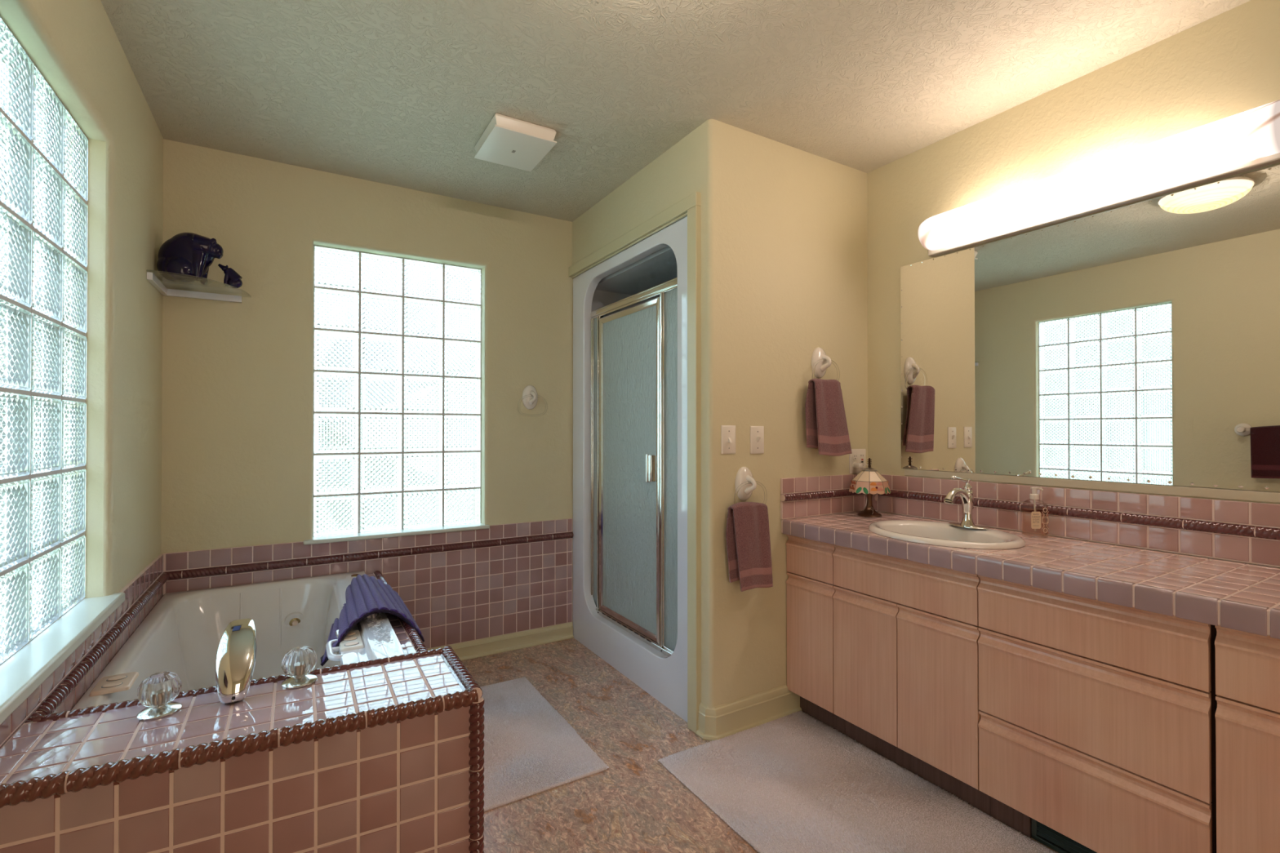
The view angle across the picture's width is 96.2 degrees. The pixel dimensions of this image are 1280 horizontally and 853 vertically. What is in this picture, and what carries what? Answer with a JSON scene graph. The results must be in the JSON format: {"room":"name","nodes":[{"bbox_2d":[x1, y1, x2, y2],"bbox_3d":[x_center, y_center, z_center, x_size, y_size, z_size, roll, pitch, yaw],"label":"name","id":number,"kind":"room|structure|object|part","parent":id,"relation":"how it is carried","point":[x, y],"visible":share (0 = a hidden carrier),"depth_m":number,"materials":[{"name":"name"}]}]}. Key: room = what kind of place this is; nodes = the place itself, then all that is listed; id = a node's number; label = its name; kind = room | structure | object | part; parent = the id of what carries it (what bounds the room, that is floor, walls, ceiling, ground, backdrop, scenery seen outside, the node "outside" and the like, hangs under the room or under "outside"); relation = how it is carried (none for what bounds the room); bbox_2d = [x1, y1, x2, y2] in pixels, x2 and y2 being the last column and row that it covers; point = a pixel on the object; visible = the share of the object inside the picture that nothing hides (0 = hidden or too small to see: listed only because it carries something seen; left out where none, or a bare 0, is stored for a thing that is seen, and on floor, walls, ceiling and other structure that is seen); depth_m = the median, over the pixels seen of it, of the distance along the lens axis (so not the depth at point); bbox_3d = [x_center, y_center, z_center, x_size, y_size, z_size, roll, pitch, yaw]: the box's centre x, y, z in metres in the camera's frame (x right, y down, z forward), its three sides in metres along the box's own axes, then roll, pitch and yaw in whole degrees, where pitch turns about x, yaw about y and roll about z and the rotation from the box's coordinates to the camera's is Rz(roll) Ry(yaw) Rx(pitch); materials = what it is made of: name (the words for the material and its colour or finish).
{"room":"bathroom","nodes":[
{"label":"bathroom","id":0,"kind":"room"},
{"bbox_2d":[0,0,163,598],"bbox_3d":[-0.827,-0.008,0.294,0.150,2.440,4.854,0,0,-31],"label":"wall","id":1,"kind":"structure","parent":0,"point":[75,46],"depth_m":1.78,"materials":[{"name":"beige paint"}]},
{"bbox_2d":[0,15,124,724],"bbox_3d":[-1.439,-0.165,1.357,0.161,1.424,0.965,0,0,-31],"label":"window","id":2,"kind":"structure","parent":1,"relation":"in","point":[46,615],"depth_m":1.41,"materials":[{"name":"clear glass"}]},
{"bbox_3d":[-1.439,0.532,1.352,0.161,0.031,0.965,0,0,-31],"label":"sill","id":3,"kind":"part","parent":2,"relation":"part of","materials":[{"name":"white paint"}]},
{"bbox_2d":[0,553,168,748],"bbox_3d":[-1.546,0.634,1.662,0.036,0.211,1.744,0,0,-31],"label":"wainscot","id":4,"kind":"structure","parent":1,"relation":"attached to","point":[63,689],"depth_m":1.54,"materials":[{"name":"tile"}]},
{"bbox_2d":[160,138,575,622],"bbox_3d":[-0.839,0.012,3.204,3.121,2.440,0.150,0,0,-31],"label":"wall","id":5,"kind":"structure","parent":0,"point":[237,381],"depth_m":2.66,"materials":[{"name":"beige paint"}]},
{"bbox_2d":[146,271,242,302],"bbox_3d":[-1.796,-0.569,2.363,0.309,0.034,0.312,0,0,-31],"label":"corner shelf","id":6,"kind":"object","parent":5,"relation":"attached to","point":[152,278],"visible":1,"depth_m":2.45,"materials":[{"name":"white plastic"}]},
{"bbox_2d":[156,232,223,284],"bbox_3d":[-1.830,-0.687,2.341,0.215,0.205,0.130,0,0,-31],"label":"bear figurine","id":7,"kind":"object","parent":6,"relation":"on","point":[184,257],"visible":1,"depth_m":2.30,"materials":[{"name":"ceramic"}]},
{"bbox_2d":[217,263,242,288],"bbox_3d":[-1.724,-0.632,2.417,0.084,0.095,0.051,0,0,-31],"label":"bear figurine","id":8,"kind":"object","parent":6,"relation":"on","point":[232,278],"visible":1,"depth_m":2.40,"materials":[{"name":"ceramic"}]},
{"bbox_2d":[163,518,573,648],"bbox_3d":[-1.198,0.841,2.884,1.870,0.608,0.033,0,0,-31],"label":"wainscot","id":9,"kind":"structure","parent":5,"relation":"attached to","point":[457,587],"depth_m":3.00,"materials":[{"name":"tile"}]},
{"bbox_2d":[303,244,489,545],"bbox_3d":[-1.227,-0.162,2.959,0.872,1.428,0.172,0,0,-31],"label":"window","id":10,"kind":"structure","parent":5,"relation":"in","point":[397,418],"depth_m":2.96,"materials":[{"name":"clear glass"}]},
{"bbox_3d":[-1.223,0.542,2.948,0.872,0.020,0.157,0,0,-31],"label":"sill","id":11,"kind":"part","parent":10,"relation":"part of","materials":[{"name":"white paint"}]},
{"bbox_2d":[426,622,573,661],"bbox_3d":[-0.817,1.185,3.099,0.992,0.092,0.026,0,0,-31],"label":"baseboard","id":12,"kind":"structure","parent":5,"relation":"attached to","point":[469,650],"depth_m":3.16,"materials":[{"name":"beige paint"}]},
{"bbox_2d":[518,385,547,416],"bbox_3d":[-0.604,-0.145,3.222,0.171,0.177,0.061,0,0,-31],"label":"towel ring","id":13,"kind":"object","parent":5,"relation":"attached to","point":[530,397],"visible":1,"depth_m":3.22,"materials":[{"name":"white ceramic"}]},
{"bbox_3d":[-0.615,-0.165,3.234,0.092,0.138,0.028,0,0,-31],"label":"wall plate","id":14,"kind":"part","parent":13,"relation":"part of","materials":[{"name":"white ceramic"}]},
{"bbox_2d":[572,131,692,276],"bbox_3d":[-0.067,-1.051,2.890,0.060,0.318,1.194,0,0,-31],"label":"wall","id":15,"kind":"structure","parent":0,"point":[665,181],"depth_m":2.74,"materials":[{"name":"beige paint"}]},
{"bbox_2d":[568,191,701,278],"bbox_3d":[-0.086,-0.911,2.842,0.028,0.056,1.253,0,0,-31],"label":"trim","id":16,"kind":"structure","parent":15,"relation":"attached to","point":[681,207],"depth_m":2.67,"materials":[{"name":"beige paint"}]},
{"bbox_2d":[687,205,701,733],"bbox_3d":[0.220,0.170,2.324,0.028,2.112,0.062,0,0,-31],"label":"trim","id":17,"kind":"structure","parent":15,"relation":"attached to","point":[694,214],"depth_m":2.31,"materials":[{"name":"beige paint"}]},
{"bbox_2d":[100,0,1250,222],"bbox_3d":[0.448,-1.273,1.066,3.121,0.100,5.154,0,0,-31],"label":"ceiling","id":18,"kind":"structure","parent":0,"point":[400,93],"depth_m":1.97,"materials":[{"name":"beige paint"}]},
{"bbox_2d":[474,112,556,171],"bbox_3d":[-0.527,-1.184,2.412,0.257,0.058,0.307,0,0,-31],"label":"exhaust fan","id":19,"kind":"object","parent":18,"relation":"attached to","point":[506,140],"visible":1,"depth_m":2.35,"materials":[{"name":"beige plastic"}]},
{"bbox_2d":[462,638,1058,852],"bbox_3d":[0.448,1.267,1.049,3.121,0.100,5.154,0,0,-31],"label":"floor","id":20,"kind":"structure","parent":0,"point":[636,805],"depth_m":1.96,"materials":[{"name":"stone"}]},
{"bbox_2d":[71,570,405,711],"bbox_3d":[-1.284,0.938,1.962,0.762,0.530,1.487,0,0,-31],"label":"bathtub","id":21,"kind":"object","parent":20,"relation":"on","point":[181,635],"visible":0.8,"depth_m":2.36,"materials":[{"name":"white plastic"}]},
{"bbox_3d":[-1.403,0.686,1.536,0.080,0.010,0.115,0,0,-31],"label":"switch panel","id":22,"kind":"part","parent":21,"relation":"part of","materials":[{"name":"beige plastic"}]},
{"bbox_2d":[288,617,300,626],"bbox_3d":[-1.536,0.874,2.557,0.044,0.044,0.007,0,0,-31],"label":"jet","id":23,"kind":"object","parent":21,"relation":"attached to","point":[292,621],"depth_m":2.55,"materials":[{"name":"gold metal"}]},
{"bbox_3d":[-0.954,0.697,1.790,0.042,0.023,0.169,0,0,-31],"label":"grab handle","id":24,"kind":"part","parent":21,"relation":"part of","materials":[{"name":"white plastic"}]},
{"bbox_3d":[-0.933,0.689,1.850,0.066,0.010,0.170,0,0,-31],"label":"switch panel","id":25,"kind":"part","parent":21,"relation":"part of","materials":[{"name":"beige plastic"}]},
{"bbox_3d":[-0.881,0.717,1.764,0.072,0.051,0.500,0,0,-31],"label":"armrest","id":26,"kind":"part","parent":21,"relation":"part of","materials":[{"name":"white plastic"}]},
{"bbox_2d":[320,573,424,666],"bbox_3d":[-1.013,0.721,2.147,0.336,0.197,0.748,0,0,-31],"label":"towel","id":27,"kind":"object","parent":21,"relation":"on","point":[366,596],"visible":0.91,"depth_m":2.09,"materials":[{"name":"purple fabric"}]},
{"bbox_2d":[0,570,484,852],"bbox_3d":[-1.173,0.907,1.845,0.848,0.630,1.810,0,0,-31],"label":"tub surround","id":28,"kind":"object","parent":20,"relation":"on","point":[384,755],"visible":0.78,"depth_m":1.15,"materials":[{"name":"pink tile"}]},
{"bbox_2d":[136,618,317,720],"bbox_3d":[-0.923,0.533,1.310,0.326,0.139,0.176,0,0,-31],"label":"tub faucet","id":29,"kind":"object","parent":28,"relation":"on","point":[236,655],"visible":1,"depth_m":1.26,"materials":[{"name":"polished brass"},{"name":"chrome"},{"name":"crystal"}]},
{"bbox_3d":[-1.008,0.552,1.206,0.073,0.063,0.073,0,0,-31],"label":"crystal handle","id":30,"kind":"part","parent":29,"relation":"part of","materials":[{"name":"clear glass"}]},
{"bbox_3d":[-0.920,0.534,1.312,0.077,0.144,0.177,0,0,-31],"label":"spout","id":31,"kind":"part","parent":29,"relation":"part of","materials":[{"name":"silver metal"}]},
{"bbox_3d":[-0.799,0.553,1.350,0.073,0.063,0.073,0,0,-31],"label":"crystal handle","id":32,"kind":"part","parent":29,"relation":"part of","materials":[{"name":"clear glass"}]},
{"bbox_2d":[480,676,608,812],"bbox_3d":[-0.576,1.218,2.286,0.576,0.014,0.892,0,0,-31],"label":"bath rug","id":33,"kind":"object","parent":20,"relation":"on","point":[530,749],"visible":0.56,"depth_m":2.17,"materials":[{"name":"white fabric"}]},
{"bbox_2d":[573,216,687,722],"bbox_3d":[0.310,0.031,3.104,0.933,2.400,1.181,0,0,-31],"label":"shower stall","id":34,"kind":"object","parent":20,"relation":"on","point":[630,308],"visible":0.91,"depth_m":2.86,"materials":[{"name":"white plastic"}]},
{"bbox_3d":[-0.059,0.204,2.912,0.004,1.544,0.550,0,0,-31],"label":"door glass","id":35,"kind":"part","parent":34,"relation":"part of","materials":[{"name":"white"}]},
{"bbox_3d":[-0.062,0.204,2.910,0.022,1.600,0.606,0,0,-31],"label":"door frame","id":36,"kind":"part","parent":34,"relation":"part of","materials":[{"name":"silver metal"}]},
{"bbox_3d":[-0.028,-0.635,2.885,0.042,0.046,0.925,0,0,-31],"label":"header rail","id":37,"kind":"part","parent":34,"relation":"part of","materials":[{"name":"silver metal"}]},
{"bbox_3d":[-0.031,1.019,2.872,0.042,0.030,0.905,0,0,-31],"label":"sill rail","id":38,"kind":"part","parent":34,"relation":"part of","materials":[{"name":"silver metal"}]},
{"bbox_3d":[-0.028,0.198,2.874,0.005,1.620,0.902,0,0,-31],"label":"glass","id":39,"kind":"part","parent":34,"relation":"part of","materials":[{"name":"white"}]},
{"bbox_3d":[0.050,0.194,2.679,0.034,0.132,0.042,0,0,-31],"label":"door handle","id":40,"kind":"part","parent":34,"relation":"part of","materials":[{"name":"silver metal"}]},
{"bbox_2d":[786,534,844,734],"bbox_3d":[0.916,0.841,2.483,0.540,0.772,0.248,0,0,-31],"label":"vanity cabinet","id":41,"kind":"object","parent":20,"relation":"on","point":[811,591],"visible":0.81,"depth_m":2.34,"materials":[{"name":"brown wood"}]},
{"bbox_3d":[0.695,0.538,2.352,0.022,0.161,0.246,0,0,-31],"label":"drawer","id":42,"kind":"part","parent":41,"relation":"part of","materials":[{"name":"brown wood"}]},
{"bbox_3d":[0.695,0.872,2.350,0.022,0.498,0.246,0,0,-31],"label":"door","id":43,"kind":"part","parent":41,"relation":"part of","materials":[{"name":"brown wood"}]},
{"bbox_2d":[657,711,1056,852],"bbox_3d":[0.717,1.214,1.717,0.740,0.015,1.337,0,0,-31],"label":"bath rug","id":44,"kind":"object","parent":20,"relation":"on","point":[793,783],"visible":1,"depth_m":1.87,"materials":[{"name":"white fabric"}]},
{"bbox_2d":[832,544,991,816],"bbox_3d":[1.123,0.839,2.138,0.540,0.772,0.553,0,0,-31],"label":"vanity cabinet","id":45,"kind":"object","parent":20,"relation":"on","point":[906,633],"visible":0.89,"depth_m":1.96,"materials":[{"name":"brown wood"}]},
{"bbox_3d":[0.830,0.870,2.124,0.022,0.498,0.273,0,0,-31],"label":"door","id":46,"kind":"part","parent":45,"relation":"part of","materials":[{"name":"brown wood"}]},
{"bbox_3d":[0.901,0.536,2.007,0.022,0.161,0.551,0,0,-31],"label":"drawer","id":47,"kind":"part","parent":45,"relation":"part of","materials":[{"name":"brown wood"}]},
{"bbox_3d":[0.973,0.869,1.886,0.022,0.498,0.274,0,0,-31],"label":"door","id":48,"kind":"part","parent":45,"relation":"part of","materials":[{"name":"brown wood"}]},
{"bbox_2d":[781,511,1279,639],"bbox_3d":[1.321,0.420,1.785,0.566,0.059,1.870,0,0,-31],"label":"countertop","id":49,"kind":"structure","parent":45,"relation":"on","point":[1228,594],"depth_m":1.59,"materials":[{"name":"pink tile"}]},
{"bbox_2d":[848,457,890,517],"bbox_3d":[1.019,0.268,2.550,0.164,0.256,0.164,0,0,-1],"label":"table lamp","id":50,"kind":"object","parent":49,"relation":"on","point":[868,482],"visible":1,"depth_m":2.51,"materials":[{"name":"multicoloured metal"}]},
{"bbox_2d":[868,520,1026,549],"bbox_3d":[1.087,0.451,2.073,0.419,0.154,0.525,0,0,-31],"label":"sink","id":51,"kind":"object","parent":49,"relation":"in","point":[935,533],"visible":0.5,"depth_m":2.10,"materials":[{"name":"white ceramic"}]},
{"bbox_2d":[943,475,988,529],"bbox_3d":[1.177,0.277,2.139,0.161,0.195,0.135,0,0,-6],"label":"faucet","id":52,"kind":"object","parent":49,"relation":"on","point":[966,495],"visible":1,"depth_m":2.13,"materials":[{"name":"silver metal"}]},
{"bbox_3d":[1.174,0.268,2.115,0.155,0.085,0.036,0,0,-31],"label":"spout","id":53,"kind":"part","parent":52,"relation":"part of","materials":[{"name":"silver metal"}]},
{"bbox_3d":[1.189,0.196,2.124,0.093,0.029,0.016,0,0,-31],"label":"lever","id":54,"kind":"part","parent":52,"relation":"part of","materials":[{"name":"silver metal"}]},
{"bbox_3d":[1.223,0.371,2.143,0.052,0.008,0.148,0,0,-31],"label":"plate","id":55,"kind":"part","parent":52,"relation":"part of","materials":[{"name":"silver metal"}]},
{"bbox_2d":[1029,486,1048,533],"bbox_3d":[1.408,0.304,2.049,0.077,0.177,0.055,0,0,1],"label":"soap dispenser","id":56,"kind":"object","parent":49,"relation":"on","point":[1035,516],"visible":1,"depth_m":2.02,"materials":[{"name":"plastic"}]},
{"bbox_2d":[977,575,1216,852],"bbox_3d":[1.401,0.835,1.674,0.540,0.772,0.525,0,0,-31],"label":"vanity cabinet","id":57,"kind":"object","parent":20,"relation":"on","point":[1096,726],"visible":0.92,"depth_m":1.50,"materials":[{"name":"brown wood"}]},
{"bbox_2d":[1031,818,1096,852],"bbox_3d":[1.272,1.171,1.547,0.036,0.091,0.380,0,0,-31],"label":"floor register","id":58,"kind":"object","parent":57,"relation":"attached to","point":[1055,841],"visible":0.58,"depth_m":1.65,"materials":[{"name":"grey metal"}]},
{"bbox_3d":[1.260,1.173,1.540,0.008,0.086,0.380,0,0,-31],"label":"frame","id":59,"kind":"part","parent":58,"relation":"part of","materials":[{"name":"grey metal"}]},
{"bbox_3d":[1.178,0.533,1.545,0.022,0.161,0.518,0,0,-31],"label":"drawer","id":60,"kind":"part","parent":57,"relation":"part of","materials":[{"name":"brown wood"}]},
{"bbox_3d":[1.178,0.994,1.542,0.022,0.244,0.518,0,0,-31],"label":"drawer","id":61,"kind":"part","parent":57,"relation":"part of","materials":[{"name":"brown wood"}]},
{"bbox_3d":[1.178,0.743,1.544,0.022,0.252,0.518,0,0,-31],"label":"drawer","id":62,"kind":"part","parent":57,"relation":"part of","materials":[{"name":"brown wood"}]},
{"bbox_2d":[1214,625,1279,852],"bbox_3d":[1.674,0.832,1.218,0.540,0.772,0.537,0,0,-31],"label":"vanity cabinet","id":63,"kind":"object","parent":20,"relation":"on","point":[1247,714],"visible":0.87,"depth_m":1.26,"materials":[{"name":"brown wood"}]},
{"bbox_3d":[1.454,0.530,1.086,0.022,0.161,0.530,0,0,-31],"label":"drawer","id":64,"kind":"part","parent":63,"relation":"part of","materials":[{"name":"brown wood"}]},
{"bbox_3d":[1.454,0.863,1.083,0.022,0.498,0.530,0,0,-31],"label":"door","id":65,"kind":"part","parent":63,"relation":"part of","materials":[{"name":"brown wood"}]},
{"bbox_2d":[692,119,867,708],"bbox_3d":[0.650,0.007,2.546,0.944,2.440,0.120,0,0,-31],"label":"wall","id":66,"kind":"structure","parent":0,"point":[784,227],"depth_m":2.40,"materials":[{"name":"beige paint"}]},
{"bbox_2d":[720,425,735,453],"bbox_3d":[0.357,0.053,2.290,0.073,0.114,0.018,0,0,-31],"label":"light switch","id":67,"kind":"object","parent":66,"relation":"attached to","point":[727,432],"visible":1,"depth_m":2.29,"materials":[{"name":"beige plastic"}]},
{"bbox_2d":[696,684,801,741],"bbox_3d":[0.459,1.164,2.374,0.500,0.125,0.086,0,0,-31],"label":"baseboard","id":68,"kind":"structure","parent":66,"relation":"attached to","point":[732,717],"depth_m":2.32,"materials":[{"name":"beige paint"}]},
{"bbox_2d":[733,466,767,504],"bbox_3d":[0.441,0.252,2.313,0.171,0.177,0.061,0,0,-31],"label":"towel ring","id":69,"kind":"object","parent":66,"relation":"attached to","point":[744,482],"visible":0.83,"depth_m":2.31,"materials":[{"name":"white ceramic"}]},
{"bbox_3d":[0.429,0.233,2.325,0.092,0.138,0.028,0,0,-31],"label":"wall plate","id":70,"kind":"part","parent":69,"relation":"part of","materials":[{"name":"white ceramic"}]},
{"bbox_2d":[725,502,773,591],"bbox_3d":[0.436,0.473,2.286,0.203,0.348,0.052,0,0,-31],"label":"hand towel","id":71,"kind":"object","parent":69,"relation":"hanging from","point":[748,531],"visible":1,"depth_m":2.26,"materials":[{"name":"pink fabric"}]},
{"bbox_2d":[750,426,764,453],"bbox_3d":[0.488,0.055,2.368,0.073,0.114,0.018,0,0,-31],"label":"light switch","id":72,"kind":"object","parent":66,"relation":"attached to","point":[757,433],"visible":1,"depth_m":2.37,"materials":[{"name":"beige plastic"}]},
{"bbox_2d":[780,474,866,519],"bbox_3d":[0.841,0.309,2.577,0.558,0.174,0.033,0,0,-31],"label":"tile backsplash","id":73,"kind":"structure","parent":66,"relation":"attached to","point":[806,496],"depth_m":2.54,"materials":[{"name":"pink tile"}]},
{"bbox_2d":[811,346,839,381],"bbox_3d":[0.816,-0.265,2.542,0.171,0.177,0.061,0,0,-31],"label":"towel ring","id":74,"kind":"object","parent":66,"relation":"attached to","point":[820,365],"visible":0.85,"depth_m":2.54,"materials":[{"name":"white ceramic"}]},
{"bbox_3d":[0.805,-0.285,2.554,0.092,0.138,0.028,0,0,-31],"label":"wall plate","id":75,"kind":"part","parent":74,"relation":"part of","materials":[{"name":"white ceramic"}]},
{"bbox_2d":[804,377,852,456],"bbox_3d":[0.830,-0.040,2.523,0.255,0.337,0.052,0,0,-31],"label":"hand towel","id":76,"kind":"object","parent":74,"relation":"hanging from","point":[826,425],"visible":1,"depth_m":2.50,"materials":[{"name":"pink fabric"}]},
{"bbox_2d":[848,448,866,473],"bbox_3d":[1.023,0.162,2.692,0.114,0.114,0.010,0,0,-31],"label":"wall outlet","id":77,"kind":"object","parent":66,"relation":"attached to","point":[858,455],"visible":0.88,"depth_m":2.69,"materials":[{"name":"beige plastic"}]},
{"bbox_2d":[852,453,857,460],"bbox_3d":[1.003,0.142,2.679,0.034,0.034,0.002,0,0,-31],"label":"socket","id":78,"kind":"object","parent":77,"relation":"attached to","point":[854,455],"depth_m":2.68,"materials":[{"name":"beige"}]},
{"bbox_2d":[853,462,867,507],"bbox_3d":[1.040,0.283,2.653,0.085,0.225,0.077,0,0,-31],"label":"plug","id":79,"kind":"object","parent":77,"relation":"in","point":[856,465],"visible":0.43,"depth_m":2.65,"materials":[{"name":"white plastic"}]},
{"bbox_2d":[866,0,1279,568],"bbox_3d":[1.722,0.002,1.821,0.150,2.440,4.854,0,0,-31],"label":"wall","id":80,"kind":"structure","parent":0,"point":[1226,64],"depth_m":2.08,"materials":[{"name":"beige paint"}]},
{"bbox_2d":[871,474,1279,567],"bbox_3d":[1.560,0.304,1.923,0.036,0.174,1.858,0,0,-31],"label":"tile backsplash","id":81,"kind":"structure","parent":80,"relation":"attached to","point":[1242,531],"depth_m":1.90,"materials":[{"name":"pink tile"}]},
{"bbox_2d":[900,164,1279,502],"bbox_3d":[1.603,-0.256,1.867,0.008,0.938,1.672,0,0,-31],"label":"mirror","id":82,"kind":"object","parent":80,"relation":"attached to","point":[1139,343],"visible":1,"depth_m":1.91,"materials":[{"name":"clear glass"}]},
{"bbox_2d":[918,99,1279,257],"bbox_3d":[1.517,-0.808,1.925,0.100,0.159,1.223,0,0,-31],"label":"vanity light","id":83,"kind":"object","parent":80,"relation":"attached to","point":[1249,140],"visible":1,"depth_m":1.84,"materials":[{"name":"beige plastic"}]},
{"bbox_3d":[1.545,-0.803,1.942,0.034,0.148,1.193,0,0,-31],"label":"plate","id":84,"kind":"part","parent":83,"relation":"part of","materials":[{"name":"silver metal"}]}
]}

